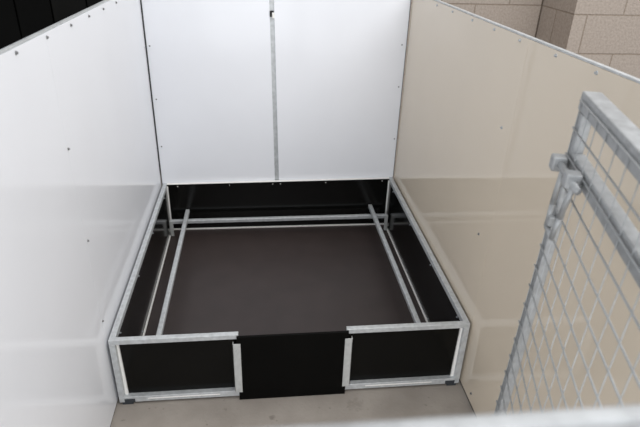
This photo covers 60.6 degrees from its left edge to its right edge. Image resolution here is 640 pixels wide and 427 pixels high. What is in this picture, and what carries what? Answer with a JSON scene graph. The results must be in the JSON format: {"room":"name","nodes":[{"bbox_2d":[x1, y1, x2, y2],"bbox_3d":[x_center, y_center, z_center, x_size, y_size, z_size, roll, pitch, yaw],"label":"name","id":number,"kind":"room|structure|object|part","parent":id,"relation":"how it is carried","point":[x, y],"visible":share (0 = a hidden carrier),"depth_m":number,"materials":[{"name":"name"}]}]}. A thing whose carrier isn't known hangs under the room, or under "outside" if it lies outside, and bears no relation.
{"room":"dog kennel","nodes":[
{"label":"dog kennel","id":0,"kind":"room"},
{"bbox_2d":[0,0,159,169],"bbox_3d":[-2.883,-1.798,3.555,3.250,3.400,0.085,-1,28,-6],"label":"wall","id":1,"kind":"structure","parent":0,"point":[19,19],"depth_m":3.84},
{"bbox_2d":[0,0,161,426],"bbox_3d":[-0.871,0.141,1.977,0.058,1.561,3.150,-1,28,-6],"label":"wall","id":2,"kind":"structure","parent":0,"point":[80,180],"depth_m":1.83,"materials":[{"name":"metal"}]},
{"bbox_2d":[141,0,410,185],"bbox_3d":[-0.252,-0.604,3.434,1.530,1.560,0.056,-1,28,-6],"label":"wall","id":3,"kind":"structure","parent":0,"point":[242,90],"depth_m":3.32,"materials":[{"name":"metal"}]},
{"bbox_3d":[-0.995,-0.565,3.375,0.040,1.500,0.038,-1,28,-6],"label":"corner post","id":4,"kind":"part","parent":3,"relation":"part of","materials":[{"name":"metal"}]},
{"bbox_3d":[-0.278,-0.608,3.439,0.110,1.560,0.038,-1,28,-6],"label":"post","id":5,"kind":"part","parent":3,"relation":"part of","materials":[{"name":"metal"}]},
{"bbox_3d":[0.486,-0.599,3.536,0.040,1.500,0.038,-1,28,-6],"label":"corner post","id":6,"kind":"part","parent":3,"relation":"part of","materials":[{"name":"metal"}]},
{"bbox_2d":[110,160,474,426],"bbox_3d":[0.190,1.308,1.614,8.800,0.100,8.000,-1,28,-6],"label":"floor","id":7,"kind":"structure","parent":0,"point":[433,400],"depth_m":2.37,"materials":[{"name":"concrete"}]},
{"bbox_2d":[108,177,469,404],"bbox_3d":[-0.186,0.294,3.012,1.506,0.368,1.544,-1,28,-6],"label":"box","id":8,"kind":"object","parent":7,"relation":"on","point":[304,287],"visible":1,"depth_m":2.95,"materials":[{"name":"metal"}]},
{"bbox_3d":[-0.844,0.654,2.282,0.024,0.289,0.020,-1,28,-6],"label":"leg","id":9,"kind":"part","parent":8,"relation":"part of","materials":[{"name":"metal"}]},
{"bbox_3d":[-0.919,0.164,2.879,0.025,0.029,1.501,-1,28,-6],"label":"rail","id":10,"kind":"part","parent":8,"relation":"part of","materials":[{"name":"metal"}]},
{"bbox_3d":[-0.916,0.306,2.947,0.008,0.339,1.464,-1,28,-6],"label":"panel","id":11,"kind":"part","parent":8,"relation":"part of","materials":[{"name":"black"}]},
{"bbox_3d":[-0.913,0.442,3.028,0.009,0.009,1.452,-1,28,-6],"label":"edge trim","id":12,"kind":"part","parent":8,"relation":"part of","materials":[{"name":"white metal"}]},
{"bbox_3d":[-0.985,-0.034,3.588,0.009,0.312,0.009,-1,28,-6],"label":"corner trim","id":13,"kind":"part","parent":8,"relation":"part of","materials":[{"name":"white metal"}]},
{"bbox_3d":[-0.595,0.509,2.237,0.517,0.024,0.022,-1,28,-6],"label":"rail","id":14,"kind":"part","parent":8,"relation":"part of","materials":[{"name":"metal"}]},
{"bbox_3d":[-0.794,0.318,2.971,0.025,0.026,1.444,-1,28,-6],"label":"guard rail","id":15,"kind":"part","parent":8,"relation":"part of","materials":[{"name":"metal"}]},
{"bbox_3d":[-0.589,0.648,2.329,0.492,0.330,0.007,-1,28,-6],"label":"panel","id":16,"kind":"part","parent":8,"relation":"part of","materials":[{"name":"black"}]},
{"bbox_3d":[-0.604,0.788,2.384,0.517,0.030,0.024,-1,28,-6],"label":"rail","id":17,"kind":"part","parent":8,"relation":"part of","materials":[{"name":"metal"}]},
{"bbox_3d":[-0.261,-0.210,3.603,1.458,0.030,0.020,-1,28,-6],"label":"rail","id":18,"kind":"part","parent":8,"relation":"part of","materials":[{"name":"white metal"}]},
{"bbox_3d":[-0.265,-0.059,3.668,1.458,0.353,0.004,-1,28,-6],"label":"panel","id":19,"kind":"part","parent":8,"relation":"part of","materials":[{"name":"black plastic"}]},
{"bbox_3d":[-0.258,0.034,3.626,1.432,0.031,0.025,-1,28,-6],"label":"guard rail","id":20,"kind":"part","parent":8,"relation":"part of","materials":[{"name":"metal"}]},
{"bbox_3d":[-0.269,0.090,3.740,1.458,0.011,0.009,-1,28,-6],"label":"edge trim","id":21,"kind":"part","parent":8,"relation":"part of","materials":[{"name":"white metal"}]},
{"bbox_3d":[-0.193,0.437,3.104,1.458,0.013,1.465,-1,28,-6],"label":"floor panel","id":22,"kind":"part","parent":8,"relation":"part of","materials":[{"name":"brown wood"}]},
{"bbox_3d":[0.456,-0.075,3.740,0.009,0.327,0.009,-1,28,-6],"label":"corner trim","id":23,"kind":"part","parent":8,"relation":"part of","materials":[{"name":"white metal"}]},
{"bbox_3d":[0.417,0.286,3.101,0.025,0.029,1.444,-1,28,-6],"label":"guard rail","id":24,"kind":"part","parent":8,"relation":"part of","materials":[{"name":"metal"}]},
{"bbox_3d":[0.369,0.765,2.490,0.537,0.030,0.024,-1,28,-6],"label":"rail","id":25,"kind":"part","parent":8,"relation":"part of","materials":[{"name":"metal"}]},
{"bbox_3d":[0.359,0.625,2.432,0.512,0.333,0.007,-1,28,-6],"label":"panel","id":26,"kind":"part","parent":8,"relation":"part of","materials":[{"name":"black"}]},
{"bbox_3d":[0.527,0.408,3.183,0.009,0.010,1.452,-1,28,-6],"label":"edge trim","id":27,"kind":"part","parent":8,"relation":"part of","materials":[{"name":"white metal"}]},
{"bbox_3d":[0.379,0.485,2.341,0.537,0.024,0.022,-1,28,-6],"label":"rail","id":28,"kind":"part","parent":8,"relation":"part of","materials":[{"name":"metal"}]},
{"bbox_3d":[0.541,0.267,3.102,0.008,0.352,1.464,-1,28,-6],"label":"panel","id":29,"kind":"part","parent":8,"relation":"part of","materials":[{"name":"black"}]},
{"bbox_3d":[0.553,0.121,3.033,0.025,0.035,1.501,-1,28,-6],"label":"rail","id":30,"kind":"part","parent":8,"relation":"part of","materials":[{"name":"metal"}]},
{"bbox_3d":[0.629,0.618,2.441,0.024,0.292,0.020,-1,28,-6],"label":"leg","id":31,"kind":"part","parent":8,"relation":"part of","materials":[{"name":"metal"}]},
{"bbox_2d":[294,404,639,426],"bbox_3d":[0.079,0.834,0.678,1.530,1.603,0.040,-1,28,-6],"label":"metal rail","id":32,"kind":"object","parent":7,"relation":"on","point":[620,415],"visible":1,"depth_m":0.32,"materials":[{"name":"metal"}]},
{"bbox_2d":[494,91,639,412],"bbox_3d":[0.457,0.605,1.129,0.076,1.492,0.891,6,29,7],"label":"gate","id":33,"kind":"object","parent":32,"relation":"attached to","point":[576,175],"visible":1,"depth_m":1.07,"materials":[{"name":"metal"}]},
{"bbox_3d":[0.512,0.014,1.208,0.021,0.040,0.032,6,29,7],"label":"hasp plate","id":34,"kind":"part","parent":33,"relation":"part of","materials":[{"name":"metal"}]},
{"bbox_3d":[0.503,-0.011,1.156,0.014,0.146,0.098,6,29,7],"label":"bolt handle","id":35,"kind":"part","parent":33,"relation":"part of","materials":[{"name":"metal"}]},
{"bbox_3d":[0.508,-0.078,1.126,0.015,0.015,0.160,6,28,7],"label":"bolt rod","id":36,"kind":"part","parent":33,"relation":"part of","materials":[{"name":"metal"}]},
{"bbox_3d":[0.493,0.076,0.839,0.028,0.036,0.792,6,29,7],"label":"cross rail","id":37,"kind":"part","parent":33,"relation":"part of","materials":[{"name":"metal"}]},
{"bbox_3d":[0.504,-0.030,0.780,0.040,0.040,0.874,6,29,7],"label":"rail","id":38,"kind":"part","parent":33,"relation":"part of","materials":[{"name":"metal"}]},
{"bbox_2d":[395,0,541,159],"bbox_3d":[0.246,-2.033,4.203,3.122,3.400,0.250,-1,28,-6],"label":"wall","id":39,"kind":"structure","parent":0,"point":[522,16],"depth_m":4.43,"materials":[{"name":"concrete"}]},
{"bbox_2d":[394,0,639,414],"bbox_3d":[0.697,0.107,2.148,0.058,1.556,3.150,-1,28,-6],"label":"wall","id":40,"kind":"structure","parent":0,"point":[486,107],"depth_m":2.00,"materials":[{"name":"plastic"}]},
{"bbox_2d":[535,0,639,78],"bbox_3d":[3.025,-1.979,4.281,2.440,3.400,0.750,-1,28,-6],"label":"wall pier","id":41,"kind":"object","parent":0,"point":[605,32],"depth_m":4.11,"materials":[{"name":"concrete"}]}
]}

